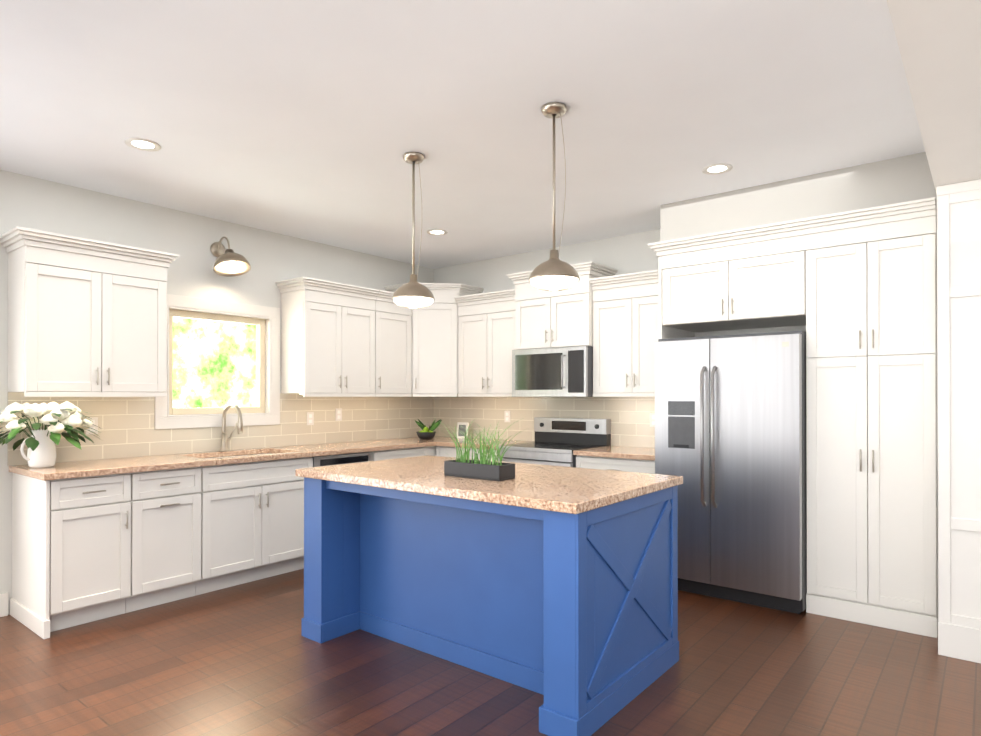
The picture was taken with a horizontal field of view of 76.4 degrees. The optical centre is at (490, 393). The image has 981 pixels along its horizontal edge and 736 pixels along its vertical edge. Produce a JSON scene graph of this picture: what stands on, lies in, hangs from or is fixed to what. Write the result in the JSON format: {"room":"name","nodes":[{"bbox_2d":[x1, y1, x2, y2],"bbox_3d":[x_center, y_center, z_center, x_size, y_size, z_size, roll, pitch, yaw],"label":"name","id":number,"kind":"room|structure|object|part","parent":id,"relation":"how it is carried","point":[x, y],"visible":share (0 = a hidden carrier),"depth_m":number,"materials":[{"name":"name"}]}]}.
{"room":"kitchen","nodes":[
{"label":"kitchen","id":0,"kind":"room"},
{"bbox_2d":[0,170,433,614],"bbox_3d":[-3.303,-0.006,3.567,0.150,2.740,8.400,0,0,39],"label":"wall","id":1,"kind":"structure","parent":0,"point":[189,239],"depth_m":4.65,"materials":[{"name":"paint"}]},
{"bbox_2d":[0,592,7,616],"bbox_3d":[-4.402,1.287,2.044,0.021,0.140,4.593,0,0,39],"label":"baseboard","id":2,"kind":"structure","parent":1,"relation":"attached to","point":[3,604],"depth_m":3.80,"materials":[{"name":"white wood"}]},
{"bbox_2d":[0,226,178,396],"bbox_3d":[-2.574,-0.466,4.040,0.396,0.975,0.917,0,0,39],"label":"wall cabinet","id":3,"kind":"object","parent":1,"relation":"attached to","point":[87,317],"visible":1,"depth_m":3.88,"materials":[{"name":"white wood"}]},
{"bbox_2d":[154,294,279,428],"bbox_3d":[-2.159,-0.234,4.949,0.132,0.990,1.015,0,0,39],"label":"window","id":4,"kind":"structure","parent":1,"relation":"in","point":[163,419],"depth_m":5.00,"materials":[{"name":"white wood"}]},
{"bbox_2d":[7,392,433,465],"bbox_3d":[-1.798,0.225,5.319,0.008,0.454,3.778,0,0,39],"label":"tile backsplash","id":5,"kind":"structure","parent":1,"relation":"attached to","point":[126,426],"depth_m":4.99,"materials":[{"name":"beige tile"}]},
{"bbox_2d":[86,417,97,434],"bbox_3d":[-2.683,0.217,4.198,0.008,0.114,0.070,0,0,39],"label":"electrical outlet","id":6,"kind":"object","parent":5,"relation":"attached to","point":[94,420],"visible":0.77,"depth_m":4.20,"materials":[{"name":"white plastic"}]},
{"bbox_2d":[307,412,313,424],"bbox_3d":[-1.603,0.224,5.549,0.008,0.114,0.070,0,0,39],"label":"electrical outlet","id":7,"kind":"object","parent":5,"relation":"attached to","point":[310,418],"visible":1,"depth_m":5.54,"materials":[{"name":"white plastic"}]},
{"bbox_2d":[335,408,341,420],"bbox_3d":[-1.410,0.195,5.791,0.008,0.114,0.070,0,0,39],"label":"electrical outlet","id":8,"kind":"object","parent":5,"relation":"attached to","point":[338,414],"visible":1,"depth_m":5.78,"materials":[{"name":"white plastic"}]},
{"bbox_2d":[210,236,250,276],"bbox_3d":[-2.007,-1.065,4.790,0.349,0.310,0.269,0,0,39],"label":"lamp","id":9,"kind":"object","parent":1,"relation":"attached to","point":[229,262],"visible":1,"depth_m":4.84,"materials":[{"name":"silver metal"}]},
{"bbox_2d":[275,276,378,396],"bbox_3d":[-1.420,-0.459,5.484,0.396,0.975,0.814,0,0,39],"label":"wall cabinet","id":10,"kind":"object","parent":1,"relation":"attached to","point":[327,338],"visible":1,"depth_m":5.31,"materials":[{"name":"white wood"}]},
{"bbox_2d":[375,290,411,396],"bbox_3d":[-1.022,-0.457,5.983,0.396,0.975,0.458,0,0,39],"label":"wall cabinet","id":11,"kind":"object","parent":1,"relation":"attached to","point":[392,349],"visible":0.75,"depth_m":5.88,"materials":[{"name":"white wood"}]},
{"bbox_2d":[0,0,924,268],"bbox_3d":[-0.041,-1.438,0.968,8.600,0.100,8.800,0,0,39],"label":"ceiling","id":12,"kind":"structure","parent":0,"point":[313,120],"depth_m":3.00,"materials":[{"name":"paint"}]},
{"bbox_2d":[125,138,160,150],"bbox_3d":[-1.918,-1.373,3.440,0.176,0.006,0.176,0,0,39],"label":"recessed light","id":13,"kind":"object","parent":12,"relation":"in","point":[142,144],"visible":1,"depth_m":3.44,"materials":[{"name":"white"}]},
{"bbox_2d":[392,152,434,308],"bbox_3d":[-0.445,-0.934,3.605,0.246,0.881,0.246,0,0,39],"label":"pendant light","id":14,"kind":"object","parent":12,"relation":"hanging from","point":[413,293],"visible":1,"depth_m":3.56,"materials":[{"name":"silver metal"}]},
{"bbox_2d":[427,229,447,234],"bbox_3d":[-0.451,-1.364,5.276,0.176,0.006,0.176,0,0,39],"label":"recessed light","id":15,"kind":"object","parent":12,"relation":"in","point":[437,232],"visible":1,"depth_m":5.27,"materials":[{"name":"white"}]},
{"bbox_2d":[529,102,579,290],"bbox_3d":[0.306,-0.937,3.005,0.246,0.881,0.246,0,0,39],"label":"pendant light","id":16,"kind":"object","parent":12,"relation":"hanging from","point":[554,272],"visible":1,"depth_m":2.95,"materials":[{"name":"silver metal"}]},
{"bbox_2d":[702,163,732,174],"bbox_3d":[1.385,-1.371,3.809,0.176,0.006,0.176,0,0,39],"label":"recessed light","id":17,"kind":"object","parent":12,"relation":"in","point":[715,169],"visible":1,"depth_m":3.81,"materials":[{"name":"white"}]},
{"bbox_2d":[660,152,936,241],"bbox_3d":[2.073,-1.227,4.259,1.653,0.288,0.613,0,0,39],"label":"bulkhead","id":18,"kind":"object","parent":12,"relation":"attached to","point":[893,181],"visible":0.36,"depth_m":3.94,"materials":[{"name":"paint"}]},
{"bbox_2d":[887,0,980,189],"bbox_3d":[0.375,-1.244,0.633,0.239,0.290,8.398,0,0,39],"label":"soffit","id":19,"kind":"structure","parent":12,"relation":"attached to","point":[939,43],"depth_m":2.15,"materials":[{"name":"white paint"}]},
{"bbox_2d":[0,569,980,735],"bbox_3d":[-0.041,1.402,0.954,8.600,0.100,8.800,0,0,39],"label":"floor","id":20,"kind":"structure","parent":0,"point":[246,659],"depth_m":2.95,"materials":[{"name":"brown wood"}]},
{"bbox_2d":[10,473,130,638],"bbox_3d":[-2.574,0.926,3.828,0.653,0.880,0.457,0,0,39],"label":"base cabinet","id":21,"kind":"object","parent":20,"relation":"on","point":[90,545],"depth_m":3.65,"materials":[{"name":"white wood"}]},
{"bbox_3d":[-2.715,0.925,3.668,0.633,0.880,0.032,0,0,39],"label":"base cabinet end panel","id":22,"kind":"part","parent":21,"relation":"part of","materials":[{"name":"white wood"}]},
{"bbox_2d":[125,467,200,612],"bbox_3d":[-2.294,0.927,4.178,0.653,0.880,0.436,0,0,39],"label":"base cabinet","id":23,"kind":"object","parent":20,"relation":"on","point":[165,536],"visible":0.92,"depth_m":3.99,"materials":[{"name":"white wood"}]},
{"bbox_2d":[195,453,312,594],"bbox_3d":[-1.883,0.929,4.693,0.653,0.881,0.878,0,0,39],"label":"base cabinet","id":24,"kind":"object","parent":20,"relation":"on","point":[252,521],"visible":0.73,"depth_m":4.46,"materials":[{"name":"white wood"}]},
{"bbox_2d":[9,436,476,480],"bbox_3d":[-1.544,0.471,5.119,0.653,0.038,3.773,0,0,39],"label":"countertop","id":25,"kind":"structure","parent":24,"relation":"on","point":[77,469],"depth_m":4.36,"materials":[{"name":"stone"}]},
{"bbox_2d":[0,401,100,467],"bbox_3d":[-2.715,0.246,3.762,0.447,0.398,0.659,0,0,39],"label":"pitcher vase","id":26,"kind":"object","parent":25,"relation":"on","point":[40,443],"visible":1,"depth_m":3.72,"materials":[{"name":"white ceramic"}]},
{"bbox_2d":[219,403,242,451],"bbox_3d":[-1.974,0.261,4.822,0.296,0.378,0.130,0,0,39],"label":"faucet","id":27,"kind":"object","parent":25,"relation":"on","point":[225,438],"visible":0.98,"depth_m":4.85,"materials":[{"name":"silver metal"}]},
{"bbox_2d":[415,419,441,439],"bbox_3d":[-0.627,0.357,6.259,0.278,0.200,0.269,0,0,39],"label":"potted plant","id":28,"kind":"object","parent":25,"relation":"on","point":[426,433],"visible":1,"depth_m":6.20,"materials":[{"name":"green plant"}]},
{"bbox_2d":[457,422,468,438],"bbox_3d":[-0.282,0.376,6.336,0.120,0.165,0.058,0,0,25],"label":"picture frame","id":29,"kind":"object","parent":25,"relation":"on","point":[464,427],"visible":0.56,"depth_m":6.32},
{"bbox_2d":[312,452,372,466],"bbox_3d":[-1.415,0.933,5.271,0.663,0.878,0.606,0,0,39],"label":"dishwasher","id":30,"kind":"object","parent":20,"relation":"on","point":[329,460],"visible":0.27,"depth_m":5.07,"materials":[{"name":"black metal"}]},
{"bbox_2d":[372,447,427,460],"bbox_3d":[-1.021,0.935,5.772,0.653,0.880,0.660,0,0,39],"label":"base cabinet","id":31,"kind":"object","parent":20,"relation":"on","point":[398,453],"visible":0.08,"depth_m":5.57,"materials":[{"name":"white wood"}]},
{"bbox_2d":[428,446,436,455],"bbox_3d":[-0.611,0.938,6.327,0.600,0.880,0.716,0,0,39],"label":"cabinet filler","id":32,"kind":"object","parent":20,"relation":"on","point":[431,450],"depth_m":5.92,"materials":[{"name":"white wood"}]},
{"bbox_2d":[436,446,496,460],"bbox_3d":[-0.038,0.935,5.910,0.760,0.880,0.653,0,0,39],"label":"base cabinet","id":33,"kind":"object","parent":20,"relation":"on","point":[450,451],"visible":0.06,"depth_m":5.80,"materials":[{"name":"white wood"}]},
{"bbox_2d":[436,438,534,449],"bbox_3d":[-0.028,0.474,5.904,0.735,0.038,0.653,0,0,39],"label":"countertop","id":34,"kind":"structure","parent":33,"relation":"on","point":[447,443],"depth_m":5.79,"materials":[{"name":"stone"}]},
{"bbox_2d":[301,477,678,735],"bbox_3d":[-0.034,0.914,3.369,1.788,0.899,1.066,0,0,39],"label":"kitchen island","id":35,"kind":"object","parent":20,"relation":"on","point":[572,619],"visible":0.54,"depth_m":3.00,"materials":[{"name":"blue wood"}]},
{"bbox_2d":[295,455,682,513],"bbox_3d":[-0.055,0.443,3.344,1.820,0.040,1.060,0,0,39],"label":"island countertop","id":36,"kind":"structure","parent":35,"relation":"on","point":[571,490],"depth_m":2.99,"materials":[{"name":"stone"}]},
{"bbox_2d":[432,418,523,480],"bbox_3d":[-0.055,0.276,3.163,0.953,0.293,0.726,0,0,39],"label":"planter","id":37,"kind":"object","parent":36,"relation":"on","point":[483,468],"visible":1,"depth_m":3.11,"materials":[{"name":"black plastic"}]},
{"bbox_2d":[496,417,610,466],"bbox_3d":[0.530,0.798,5.397,0.758,1.150,0.726,0,0,39],"label":"range","id":38,"kind":"object","parent":20,"relation":"on","point":[558,441],"visible":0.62,"depth_m":5.43,"materials":[{"name":"silver metal"}]},
{"bbox_2d":[576,455,654,473],"bbox_3d":[1.136,0.931,4.972,0.710,0.880,0.653,0,0,39],"label":"base cabinet","id":39,"kind":"object","parent":20,"relation":"on","point":[621,464],"visible":0.1,"depth_m":4.74,"materials":[{"name":"white wood"}]},
{"bbox_2d":[573,445,654,460],"bbox_3d":[1.136,0.470,4.974,0.711,0.038,0.653,0,0,39],"label":"countertop","id":40,"kind":"structure","parent":39,"relation":"on","point":[637,453],"depth_m":4.84,"materials":[{"name":"stone"}]},
{"bbox_2d":[655,330,806,613],"bbox_3d":[1.740,0.491,4.361,0.934,1.755,0.837,0,0,39],"label":"refrigerator","id":41,"kind":"object","parent":20,"relation":"on","point":[730,429],"visible":0.9,"depth_m":4.02,"materials":[{"name":"silver metal"}]},
{"bbox_2d":[804,205,937,637],"bbox_3d":[2.432,0.169,3.941,0.666,2.394,0.651,0,0,39],"label":"tall cabinet","id":42,"kind":"object","parent":20,"relation":"on","point":[854,292],"depth_m":3.67,"materials":[{"name":"white wood"}]},
{"bbox_2d":[936,179,980,662],"bbox_3d":[2.729,0.140,3.533,0.273,2.449,0.918,0,0,39],"label":"tall cabinet","id":43,"kind":"object","parent":20,"relation":"on","point":[959,387],"visible":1,"depth_m":3.21,"materials":[{"name":"white wood"}]},
{"bbox_2d":[434,229,805,445],"bbox_3d":[2.569,-0.002,4.347,8.350,2.740,0.150,0,0,39],"label":"wall","id":44,"kind":"structure","parent":0,"point":[630,253],"depth_m":5.65,"materials":[{"name":"paint"}]},
{"bbox_2d":[384,283,483,396],"bbox_3d":[-0.566,-0.520,6.300,0.712,1.105,0.712,0,0,39],"label":"upper cabinet","id":45,"kind":"object","parent":44,"relation":"attached to","point":[434,348],"visible":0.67,"depth_m":6.10,"materials":[{"name":"white wood"}]},
{"bbox_2d":[454,289,515,396],"bbox_3d":[0.055,-0.457,6.006,0.729,0.975,0.396,0,0,39],"label":"wall cabinet","id":46,"kind":"object","parent":44,"relation":"attached to","point":[486,334],"visible":0.73,"depth_m":5.90,"materials":[{"name":"white wood"}]},
{"bbox_2d":[434,394,654,447],"bbox_3d":[0.498,0.228,5.897,2.858,0.454,0.008,0,0,39],"label":"tile backsplash","id":47,"kind":"structure","parent":44,"relation":"attached to","point":[629,417],"depth_m":5.95,"materials":[{"name":"beige tile"}]},
{"bbox_2d":[504,411,509,421],"bbox_3d":[0.166,0.227,6.152,0.070,0.114,0.008,0,0,39],"label":"electrical outlet","id":48,"kind":"object","parent":47,"relation":"attached to","point":[506,416],"visible":1,"depth_m":6.15,"materials":[{"name":"white plastic"}]},
{"bbox_2d":[650,413,654,426],"bbox_3d":[1.361,0.222,5.197,0.070,0.114,0.008,0,0,39],"label":"electrical outlet","id":49,"kind":"object","parent":47,"relation":"attached to","point":[652,419],"visible":0.52,"depth_m":5.20,"materials":[{"name":"white plastic"}]},
{"bbox_2d":[506,261,616,349],"bbox_3d":[0.623,-0.735,5.522,0.874,0.682,0.446,0,0,39],"label":"upper cabinet","id":50,"kind":"object","parent":44,"relation":"attached to","point":[552,319],"visible":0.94,"depth_m":5.36,"materials":[{"name":"white wood"}]},
{"bbox_2d":[512,346,592,396],"bbox_3d":[0.607,-0.180,5.498,0.756,0.417,0.479,0,0,39],"label":"over-the-range microwave","id":51,"kind":"object","parent":50,"relation":"attached to","point":[558,372],"visible":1,"depth_m":5.31,"materials":[{"name":"silver metal"}]},
{"bbox_2d":[589,270,658,396],"bbox_3d":[1.216,-0.461,5.079,0.711,0.975,0.396,0,0,39],"label":"wall cabinet","id":52,"kind":"object","parent":44,"relation":"attached to","point":[625,322],"visible":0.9,"depth_m":5.00,"materials":[{"name":"white wood"}]},
{"bbox_2d":[660,225,807,332],"bbox_3d":[1.803,-0.758,4.448,0.944,0.534,0.651,0,0,39],"label":"upper cabinet","id":53,"kind":"object","parent":44,"relation":"attached to","point":[757,280],"depth_m":4.18,"materials":[{"name":"white wood"}]},
{"label":"outside","id":54,"kind":"structure","parent":0,"visible":0},
{"bbox_2d":[172,317,255,407],"bbox_3d":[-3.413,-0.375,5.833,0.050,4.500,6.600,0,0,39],"label":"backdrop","id":55,"kind":"structure","parent":54,"point":[224,357],"depth_m":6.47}
]}

